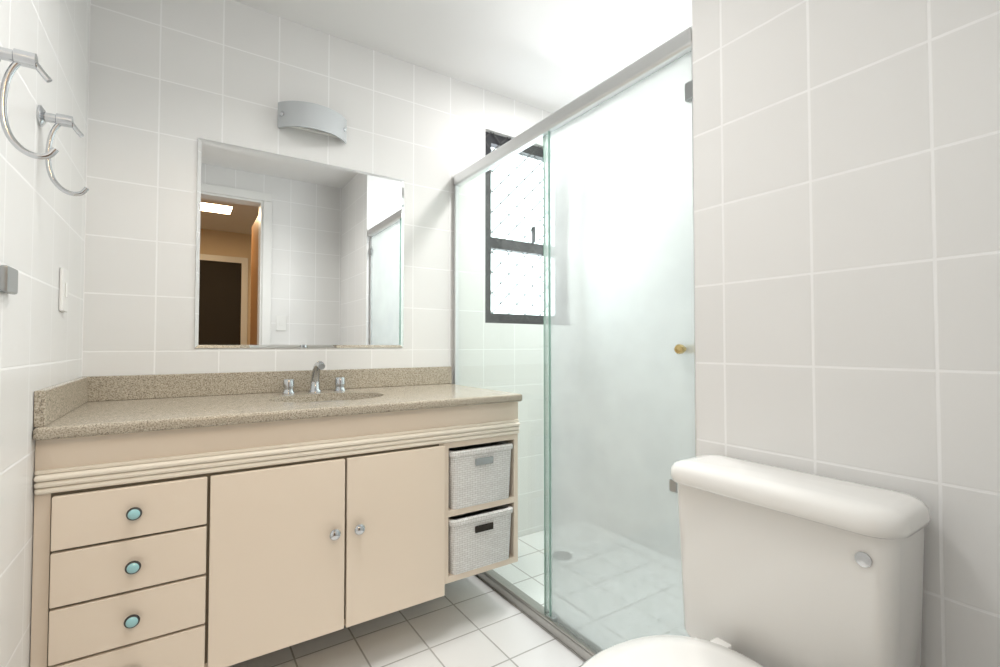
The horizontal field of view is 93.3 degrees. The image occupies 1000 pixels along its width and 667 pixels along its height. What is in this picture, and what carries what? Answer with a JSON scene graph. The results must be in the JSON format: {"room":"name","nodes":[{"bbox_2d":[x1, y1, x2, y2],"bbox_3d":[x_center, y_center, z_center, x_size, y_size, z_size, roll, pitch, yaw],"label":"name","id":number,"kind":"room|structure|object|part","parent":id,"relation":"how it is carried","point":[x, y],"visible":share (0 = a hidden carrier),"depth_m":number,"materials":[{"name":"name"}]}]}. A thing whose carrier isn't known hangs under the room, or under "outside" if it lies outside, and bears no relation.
{"room":"bathroom","nodes":[
{"label":"bathroom","id":0,"kind":"room"},
{"bbox_2d":[0,0,89,666],"bbox_3d":[-0.901,-0.142,0.707,0.140,2.420,2.350,1,-2,-34],"label":"wall","id":1,"kind":"structure","parent":0,"point":[42,229],"depth_m":1.07,"materials":[{"name":"tile"}]},
{"bbox_2d":[0,265,17,294],"bbox_3d":[-0.941,-0.102,0.905,0.014,0.050,0.065,1,-2,-34],"label":"towel bar","id":2,"kind":"object","parent":1,"relation":"attached to","point":[8,279],"visible":1,"depth_m":0.89,"materials":[{"name":"grey metal"}]},
{"bbox_2d":[37,105,45,126],"bbox_3d":[-1.069,-0.507,1.103,0.009,0.048,0.048,1,-2,-34],"label":"flange","id":3,"kind":"object","parent":1,"relation":"attached to","point":[40,115],"visible":0.98,"depth_m":1.09,"materials":[{"name":"silver metal"}]},
{"bbox_2d":[44,112,73,127],"bbox_3d":[-1.045,-0.507,1.119,0.052,0.027,0.027,1,-2,-34],"label":"post","id":4,"kind":"object","parent":3,"relation":"attached to","point":[63,120],"visible":1,"depth_m":1.11,"materials":[{"name":"silver metal"}]},
{"bbox_2d":[45,123,88,195],"bbox_3d":[-1.031,-0.420,1.127,0.080,0.182,0.010,1,-2,-34],"label":"ring","id":5,"kind":"object","parent":4,"relation":"hanging from","point":[49,143],"visible":0.92,"depth_m":1.11,"materials":[{"name":"silver metal"}]},
{"bbox_2d":[59,267,68,311],"bbox_3d":[-1.225,-0.121,1.329,0.012,0.120,0.075,1,-2,-34],"label":"light switch","id":6,"kind":"object","parent":1,"relation":"attached to","point":[63,288],"visible":1,"depth_m":1.31,"materials":[{"name":"white plastic"}]},
{"bbox_2d":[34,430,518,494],"bbox_3d":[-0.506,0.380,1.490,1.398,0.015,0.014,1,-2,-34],"label":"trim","id":7,"kind":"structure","parent":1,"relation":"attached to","point":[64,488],"depth_m":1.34,"materials":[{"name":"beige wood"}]},
{"bbox_2d":[33,422,519,488],"bbox_3d":[-0.505,0.349,1.488,1.398,0.015,0.020,1,-2,-34],"label":"trim","id":8,"kind":"structure","parent":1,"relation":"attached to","point":[98,471],"depth_m":1.33,"materials":[{"name":"beige wood"}]},
{"bbox_2d":[30,444,444,666],"bbox_3d":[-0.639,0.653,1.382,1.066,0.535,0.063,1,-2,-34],"label":"vanity","id":9,"kind":"object","parent":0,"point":[208,475],"depth_m":1.31,"materials":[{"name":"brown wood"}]},
{"bbox_3d":[-1.079,0.646,1.108,0.028,0.535,0.002,1,-2,-34],"label":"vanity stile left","id":10,"kind":"part","parent":9,"relation":"part of","materials":[{"name":"beige wood"}]},
{"bbox_3d":[-0.929,0.849,1.192,0.312,0.126,0.018,1,-2,-34],"label":"bathroom vanity drawer","id":11,"kind":"part","parent":9,"relation":"part of","materials":[{"name":"beige wood"}]},
{"bbox_3d":[-0.929,0.717,1.196,0.312,0.126,0.018,1,-2,-34],"label":"bathroom vanity drawer","id":12,"kind":"part","parent":9,"relation":"part of","materials":[{"name":"beige wood"}]},
{"bbox_3d":[-0.929,0.584,1.199,0.312,0.126,0.018,1,-2,-34],"label":"bathroom vanity drawer","id":13,"kind":"part","parent":9,"relation":"part of","materials":[{"name":"beige wood"}]},
{"bbox_3d":[-0.929,0.452,1.202,0.312,0.126,0.018,1,-2,-34],"label":"bathroom vanity drawer","id":14,"kind":"part","parent":9,"relation":"part of","materials":[{"name":"beige wood"}]},
{"bbox_2d":[125,617,137,627],"bbox_3d":[-0.912,0.716,1.169,0.026,0.026,0.005,1,-2,-34],"label":"inlay","id":15,"kind":"object","parent":9,"relation":"attached to","point":[131,622],"visible":1,"depth_m":1.17,"materials":[{"name":"teal glass"}]},
{"bbox_3d":[-0.919,0.716,1.179,0.033,0.033,0.020,1,-2,-34],"label":"vanity drawer knob","id":16,"kind":"part","parent":9,"relation":"part of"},
{"bbox_2d":[126,563,138,572],"bbox_3d":[-0.912,0.584,1.173,0.026,0.026,0.005,1,-2,-34],"label":"inlay","id":17,"kind":"object","parent":9,"relation":"attached to","point":[133,568],"visible":1,"depth_m":1.17,"materials":[{"name":"teal ceramic"}]},
{"bbox_3d":[-0.919,0.584,1.183,0.033,0.033,0.020,1,-2,-34],"label":"vanity drawer knob","id":18,"kind":"part","parent":9,"relation":"part of","materials":[{"name":"metal"}]},
{"bbox_3d":[-0.919,0.451,1.186,0.033,0.033,0.020,1,-2,-34],"label":"vanity drawer knob","id":19,"kind":"part","parent":9,"relation":"part of","materials":[{"name":"metal"}]},
{"bbox_2d":[128,509,139,519],"bbox_3d":[-0.912,0.451,1.176,0.026,0.026,0.005,1,-2,-34],"label":"inlay","id":20,"kind":"object","parent":9,"relation":"attached to","point":[133,514],"visible":1,"depth_m":1.18,"materials":[{"name":"teal ceramic"}]},
{"bbox_3d":[-0.507,0.617,1.451,0.034,0.034,0.030,1,-2,-34],"label":"vanity door knob","id":21,"kind":"part","parent":9,"relation":"part of","materials":[{"name":"silver metal"}]},
{"bbox_3d":[-0.444,0.618,1.493,0.034,0.034,0.030,1,-2,-34],"label":"vanity door knob","id":22,"kind":"part","parent":9,"relation":"part of","materials":[{"name":"silver metal"}]},
{"bbox_2d":[82,0,581,536],"bbox_3d":[-0.500,-0.102,2.303,2.580,2.420,0.140,1,-2,-34],"label":"wall","id":23,"kind":"structure","parent":0,"point":[170,82],"depth_m":1.91,"materials":[{"name":"tile"}]},
{"bbox_2d":[83,366,451,401],"bbox_3d":[-0.828,0.198,1.976,1.400,0.085,0.020,1,-2,-34],"label":"backsplash","id":24,"kind":"structure","parent":23,"relation":"attached to","point":[120,387],"depth_m":1.84,"materials":[{"name":"stone"}]},
{"bbox_2d":[195,138,403,347],"bbox_3d":[-0.804,-0.339,2.017,0.830,0.800,0.007,1,-2,-34],"label":"mirror","id":25,"kind":"object","parent":23,"relation":"attached to","point":[292,252],"visible":1,"depth_m":1.97,"materials":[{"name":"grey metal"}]},
{"bbox_2d":[292,127,336,137],"bbox_3d":[-0.800,-0.899,2.025,0.200,0.070,0.019,1,-2,-34],"label":"backplate","id":26,"kind":"object","parent":23,"relation":"attached to","point":[315,131],"visible":0.15,"depth_m":2.02,"materials":[{"name":"white metal"}]},
{"bbox_2d":[453,185,458,384],"bbox_3d":[-0.222,0.163,2.383,0.022,1.830,0.021,1,-2,-34],"label":"shower enclosure","id":27,"kind":"object","parent":23,"relation":"attached to","point":[455,297],"visible":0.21,"depth_m":2.38,"materials":[{"name":"grey metal"}]},
{"bbox_2d":[485,132,543,321],"bbox_3d":[0.162,-0.572,2.693,0.605,1.045,0.001,1,-2,-34],"label":"net","id":28,"kind":"object","parent":23,"relation":"attached to","point":[510,236],"depth_m":2.63,"materials":[{"name":"grey"}]},
{"bbox_2d":[485,131,543,322],"bbox_3d":[0.119,-0.572,2.706,0.545,1.040,0.045,1,-2,-34],"label":"window","id":29,"kind":"structure","parent":23,"relation":"in","point":[487,211],"depth_m":2.62,"materials":[{"name":"grey"}]},
{"bbox_3d":[0.142,-1.064,2.734,0.490,0.055,0.045,1,-2,-34],"label":"window frame","id":30,"kind":"part","parent":29,"relation":"part of","materials":[{"name":"grey metal"}]},
{"bbox_3d":[0.142,-0.491,2.720,0.490,0.060,0.045,1,-2,-34],"label":"window frame","id":31,"kind":"part","parent":29,"relation":"part of","materials":[{"name":"grey metal"}]},
{"bbox_2d":[531,227,534,242],"bbox_3d":[0.192,-0.567,2.715,0.015,0.090,0.020,1,-2,-34],"label":"lever","id":32,"kind":"object","parent":29,"relation":"attached to","point":[533,235],"depth_m":2.71,"materials":[{"name":"grey metal"}]},
{"bbox_2d":[485,321,543,324],"bbox_3d":[0.163,-0.057,2.678,0.600,0.014,0.029,1,-2,-34],"label":"sill","id":33,"kind":"structure","parent":23,"relation":"on","point":[513,322],"depth_m":2.60,"materials":[{"name":"grey"}]},
{"bbox_2d":[454,26,691,186],"bbox_3d":[0.158,-0.793,1.851,0.046,0.056,1.366,1,-2,-34],"label":"rail","id":34,"kind":"object","parent":23,"relation":"attached to","point":[679,45],"visible":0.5,"depth_m":1.60,"materials":[{"name":"silver metal"}]},
{"bbox_2d":[544,51,695,651],"bbox_3d":[0.342,0.141,1.537,0.038,1.836,0.658,1,-2,-34],"label":"shower glass door","id":35,"kind":"structure","parent":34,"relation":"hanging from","point":[621,201],"depth_m":1.50,"materials":[{"name":"clear glass"}]},
{"bbox_2d":[543,137,545,612],"bbox_3d":[0.172,0.148,1.818,0.008,1.828,0.003,1,-2,-34],"label":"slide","id":36,"kind":"object","parent":35,"relation":"attached to","point":[545,474],"depth_m":1.80,"materials":[{"name":"clear glass"}]},
{"bbox_2d":[669,479,677,492],"bbox_3d":[0.487,0.426,1.321,0.012,0.035,0.025,1,-2,-34],"label":"shower enclosure","id":37,"kind":"object","parent":35,"relation":"attached to","point":[672,486],"visible":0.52,"depth_m":1.32,"materials":[{"name":"grey metal"}]},
{"bbox_3d":[0.497,0.043,1.299,0.030,0.028,0.028,1,-2,-34],"label":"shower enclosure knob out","id":38,"kind":"part","parent":35,"relation":"part of","materials":[{"name":"gold metal"}]},
{"bbox_2d":[685,80,692,101],"bbox_3d":[0.529,-0.667,1.304,0.028,0.050,0.027,1,-2,-34],"label":"stopper","id":39,"kind":"object","parent":35,"relation":"attached to","point":[689,91],"visible":0.54,"depth_m":1.30,"materials":[{"name":"grey metal"}]},
{"bbox_2d":[228,524,688,666],"bbox_3d":[0.521,1.104,0.200,3.500,0.103,5.000,1,-2,-34],"label":"floor","id":40,"kind":"structure","parent":0,"point":[474,621],"depth_m":1.75,"materials":[{"name":"tile"}]},
{"bbox_2d":[476,569,601,660],"bbox_3d":[0.160,1.073,1.805,0.054,0.046,1.366,1,-2,-34],"label":"track","id":41,"kind":"object","parent":40,"relation":"on","point":[579,650],"depth_m":1.79,"materials":[{"name":"silver metal"}]},
{"bbox_2d":[456,134,548,614],"bbox_3d":[-0.020,0.155,2.078,0.008,1.836,0.746,1,-2,-34],"label":"shower enclosure","id":42,"kind":"object","parent":41,"relation":"on","point":[509,328],"visible":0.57,"depth_m":1.97,"materials":[{"name":"clear glass"}]},
{"bbox_2d":[548,131,551,615],"bbox_3d":[0.186,0.147,1.768,0.008,1.828,0.003,1,-2,-34],"label":"shower enclosure","id":43,"kind":"object","parent":42,"relation":"attached to","point":[549,320],"visible":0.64,"depth_m":1.77,"materials":[{"name":"clear glass"}]},
{"bbox_3d":[0.141,1.055,1.793,0.010,0.010,1.366,1,-2,-34],"label":"shower enclosure track lip","id":44,"kind":"part","parent":41,"relation":"part of","materials":[{"name":"silver metal"}]},
{"bbox_2d":[546,612,559,621],"bbox_3d":[0.195,1.054,1.751,0.036,0.018,0.040,1,-2,-34],"label":"guide","id":45,"kind":"object","parent":41,"relation":"on","point":[553,617],"visible":0.62,"depth_m":1.74,"materials":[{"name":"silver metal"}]},
{"bbox_3d":[0.306,0.870,0.772,0.500,0.400,0.370,1,-2,-34],"label":"toilet bowl","id":46,"kind":"object","parent":40,"relation":"on","visible":0},
{"bbox_2d":[579,635,763,666],"bbox_3d":[0.298,0.640,0.772,0.470,0.058,0.390,1,-2,-34],"label":"lid","id":47,"kind":"object","parent":46,"relation":"on","point":[666,651],"visible":1,"depth_m":0.90,"materials":[{"name":"white plastic"}]},
{"bbox_2d":[710,637,731,649],"bbox_3d":[0.446,0.649,0.955,0.030,0.049,0.036,1,-2,-34],"label":"toilet hinge","id":48,"kind":"object","parent":46,"relation":"on","point":[717,640],"visible":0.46,"depth_m":0.95,"materials":[{"name":"white plastic"}]},
{"bbox_3d":[0.569,0.756,0.950,0.202,0.136,0.330,1,-2,-34],"label":"shelf","id":49,"kind":"object","parent":46,"relation":"attached to","visible":0},
{"bbox_2d":[677,483,924,666],"bbox_3d":[0.582,0.513,0.965,0.175,0.353,0.412,1,-2,-34],"label":"toilet tank","id":50,"kind":"object","parent":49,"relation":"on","point":[764,587],"depth_m":0.87,"materials":[{"name":"white ceramic"}]},
{"bbox_2d":[670,454,930,538],"bbox_3d":[0.574,0.313,0.964,0.196,0.047,0.440,1,-2,-34],"label":"toilet tank lid","id":51,"kind":"object","parent":50,"relation":"on","point":[867,510],"visible":1,"depth_m":0.87,"materials":[{"name":"white ceramic"}]},
{"bbox_3d":[0.602,0.375,0.783,0.004,0.024,0.024,1,-2,-34],"label":"toilet flush button","id":52,"kind":"part","parent":50,"relation":"part of","materials":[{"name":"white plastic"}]},
{"bbox_2d":[233,0,691,112],"bbox_3d":[0.521,-1.414,0.263,3.500,0.100,5.000,1,-2,-34],"label":"ceiling","id":53,"kind":"structure","parent":0,"point":[551,56],"depth_m":2.08,"materials":[{"name":"white paint"}]},
{"bbox_2d":[581,282,695,561],"bbox_3d":[0.934,-0.101,2.351,0.140,2.420,1.370,1,-2,-34],"label":"wall","id":54,"kind":"structure","parent":0,"point":[652,462],"depth_m":2.45,"materials":[{"name":"tile"}]},
{"bbox_2d":[692,0,999,666],"bbox_3d":[1.177,-0.130,1.185,1.030,2.420,0.840,1,-2,-34],"label":"wall","id":55,"kind":"structure","parent":0,"point":[847,225],"depth_m":0.94,"materials":[{"name":"tile"}]},
{"bbox_2d":[692,51,696,456],"bbox_3d":[0.539,0.135,1.270,0.022,1.830,0.019,1,-2,-34],"label":"shower enclosure","id":56,"kind":"object","parent":55,"relation":"attached to","point":[694,261],"visible":0.21,"depth_m":1.28,"materials":[{"name":"grey metal"}]},
{"label":"outside","id":57,"kind":"structure","parent":0,"visible":0},
{"bbox_2d":[491,147,543,314],"bbox_3d":[-0.081,-0.513,3.055,1.400,1.940,0.010,1,-2,-34],"label":"sky","id":58,"kind":"structure","parent":57,"point":[537,287],"depth_m":3.19,"materials":[{"name":"white"}]},
{"bbox_3d":[-0.904,-0.901,1.954,0.012,0.012,0.023,1,-2,-34],"label":"sconce","id":59,"kind":"object","parent":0,"visible":0},
{"bbox_2d":[278,101,346,143],"bbox_3d":[-0.779,-0.900,1.994,0.280,0.105,0.078,1,-2,-34],"label":"sconce","id":60,"kind":"object","parent":59,"relation":"attached to","point":[313,116],"visible":1,"depth_m":1.95,"materials":[{"name":"grey glass"}]},
{"bbox_3d":[-0.886,-0.494,0.828,0.009,0.048,0.048,1,-2,-34],"label":"flange","id":61,"kind":"object","parent":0,"visible":0},
{"bbox_2d":[0,47,37,69],"bbox_3d":[-0.862,-0.494,0.844,0.052,0.027,0.027,1,-2,-34],"label":"post","id":62,"kind":"object","parent":61,"relation":"attached to","point":[25,58],"visible":1,"depth_m":0.84,"materials":[{"name":"silver metal"}]},
{"bbox_2d":[0,62,58,158],"bbox_3d":[-0.848,-0.407,0.852,0.080,0.182,0.010,1,-2,-34],"label":"ring","id":63,"kind":"object","parent":62,"relation":"hanging from","point":[13,67],"visible":1,"depth_m":0.84,"materials":[{"name":"silver metal"}]},
{"bbox_3d":[-1.244,0.587,1.351,0.022,0.665,0.582,1,-2,-34],"label":"vanity","id":64,"kind":"object","parent":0,"visible":0},
{"bbox_2d":[34,402,517,494],"bbox_3d":[-0.515,0.323,1.505,1.398,0.130,0.022,1,-2,-34],"label":"apron","id":65,"kind":"object","parent":64,"relation":"attached to","point":[72,452],"visible":0.43,"depth_m":1.35,"materials":[{"name":"beige paint"}]},
{"bbox_2d":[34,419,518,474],"bbox_3d":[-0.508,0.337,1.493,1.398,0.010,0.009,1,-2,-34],"label":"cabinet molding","id":66,"kind":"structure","parent":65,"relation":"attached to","point":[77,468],"depth_m":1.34,"materials":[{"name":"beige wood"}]},
{"bbox_2d":[33,377,521,439],"bbox_3d":[-0.662,0.220,1.727,1.400,0.088,0.617,1,-2,-34],"label":"countertop","id":67,"kind":"structure","parent":64,"relation":"on","point":[94,418],"depth_m":1.49,"materials":[{"name":"stone"}]},
{"bbox_2d":[33,377,87,426],"bbox_3d":[-1.233,0.181,1.341,0.020,0.085,0.587,1,-2,-34],"label":"bathroom vanity side splash","id":68,"kind":"object","parent":67,"relation":"on","point":[54,402],"visible":0.98,"depth_m":1.22,"materials":[{"name":"stone"}]},
{"bbox_3d":[-0.840,0.209,1.877,0.048,0.058,0.048,1,-2,-34],"label":"vanity faucet handle","id":69,"kind":"part","parent":67,"relation":"part of","materials":[{"name":"silver metal"}]},
{"bbox_2d":[308,381,321,392],"bbox_3d":[-0.757,0.216,1.933,0.052,0.045,0.052,1,-2,-34],"label":"vanity faucet","id":70,"kind":"object","parent":67,"relation":"on","point":[314,387],"visible":0.94,"depth_m":1.92,"materials":[{"name":"silver metal"}]},
{"bbox_2d":[311,361,324,381],"bbox_3d":[-0.730,0.155,1.893,0.033,0.093,0.131,1,-2,-34],"label":"faucet spout","id":71,"kind":"object","parent":70,"relation":"attached to","point":[318,366],"visible":1,"depth_m":1.90,"materials":[{"name":"silver metal"}]},
{"bbox_3d":[-0.674,0.211,1.988,0.048,0.058,0.048,1,-2,-34],"label":"vanity faucet handle","id":72,"kind":"part","parent":67,"relation":"part of","materials":[{"name":"silver metal"}]},
{"bbox_2d":[505,434,517,561],"bbox_3d":[-0.098,0.591,2.115,0.019,0.635,0.582,1,-2,-34],"label":"panel","id":73,"kind":"object","parent":67,"relation":"attached to","point":[513,492],"visible":0.21,"depth_m":1.87,"materials":[{"name":"beige paint"}]},
{"bbox_3d":[-0.372,0.593,1.933,0.018,0.647,0.581,1,-2,-34],"label":"divider","id":74,"kind":"object","parent":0,"visible":0},
{"bbox_2d":[444,443,448,583],"bbox_3d":[-0.356,0.652,1.942,0.020,0.505,0.582,1,-2,-34],"label":"panel","id":75,"kind":"object","parent":74,"relation":"attached to","point":[446,445],"visible":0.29,"depth_m":1.70,"materials":[{"name":"beige paint"}]},
{"bbox_2d":[448,554,513,582],"bbox_3d":[-0.227,0.895,2.022,0.290,0.022,0.582,1,-2,-34],"label":"shelf","id":76,"kind":"object","parent":75,"relation":"attached to","point":[453,578],"visible":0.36,"depth_m":1.77,"materials":[{"name":"beige paint"}]},
{"bbox_2d":[448,504,512,574],"bbox_3d":[-0.162,0.782,1.927,0.282,0.197,0.376,1,-2,-34],"label":"basket","id":77,"kind":"object","parent":76,"relation":"on","point":[469,549],"visible":0.54,"depth_m":1.77,"materials":[{"name":"wicker"}]},
{"bbox_2d":[475,522,492,532],"bbox_3d":[-0.059,0.729,1.774,0.080,0.026,0.008,1,-2,-34],"label":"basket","id":78,"kind":"object","parent":77,"relation":"attached to","point":[483,527],"visible":1,"depth_m":1.77,"materials":[{"name":"grey"}]},
{"bbox_2d":[448,495,513,516],"bbox_3d":[-0.227,0.660,2.027,0.290,0.022,0.582,1,-2,-34],"label":"shelf","id":79,"kind":"object","parent":75,"relation":"attached to","point":[455,512],"visible":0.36,"depth_m":1.78,"materials":[{"name":"beige paint"}]},
{"bbox_2d":[448,441,512,508],"bbox_3d":[-0.162,0.541,1.933,0.282,0.211,0.376,1,-2,-34],"label":"basket","id":80,"kind":"object","parent":79,"relation":"on","point":[471,483],"visible":0.56,"depth_m":1.77,"materials":[{"name":"wicker"}]},
{"bbox_2d":[475,456,492,465],"bbox_3d":[-0.059,0.480,1.780,0.080,0.026,0.008,1,-2,-34],"label":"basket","id":81,"kind":"object","parent":80,"relation":"attached to","point":[484,460],"visible":1,"depth_m":1.78,"materials":[{"name":"grey metal"}]},
{"bbox_2d":[449,434,513,447],"bbox_3d":[-0.227,0.413,2.034,0.290,0.022,0.582,1,-2,-34],"label":"shelf","id":82,"kind":"object","parent":75,"relation":"attached to","point":[479,441],"visible":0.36,"depth_m":1.79,"materials":[{"name":"beige paint"}]}
]}

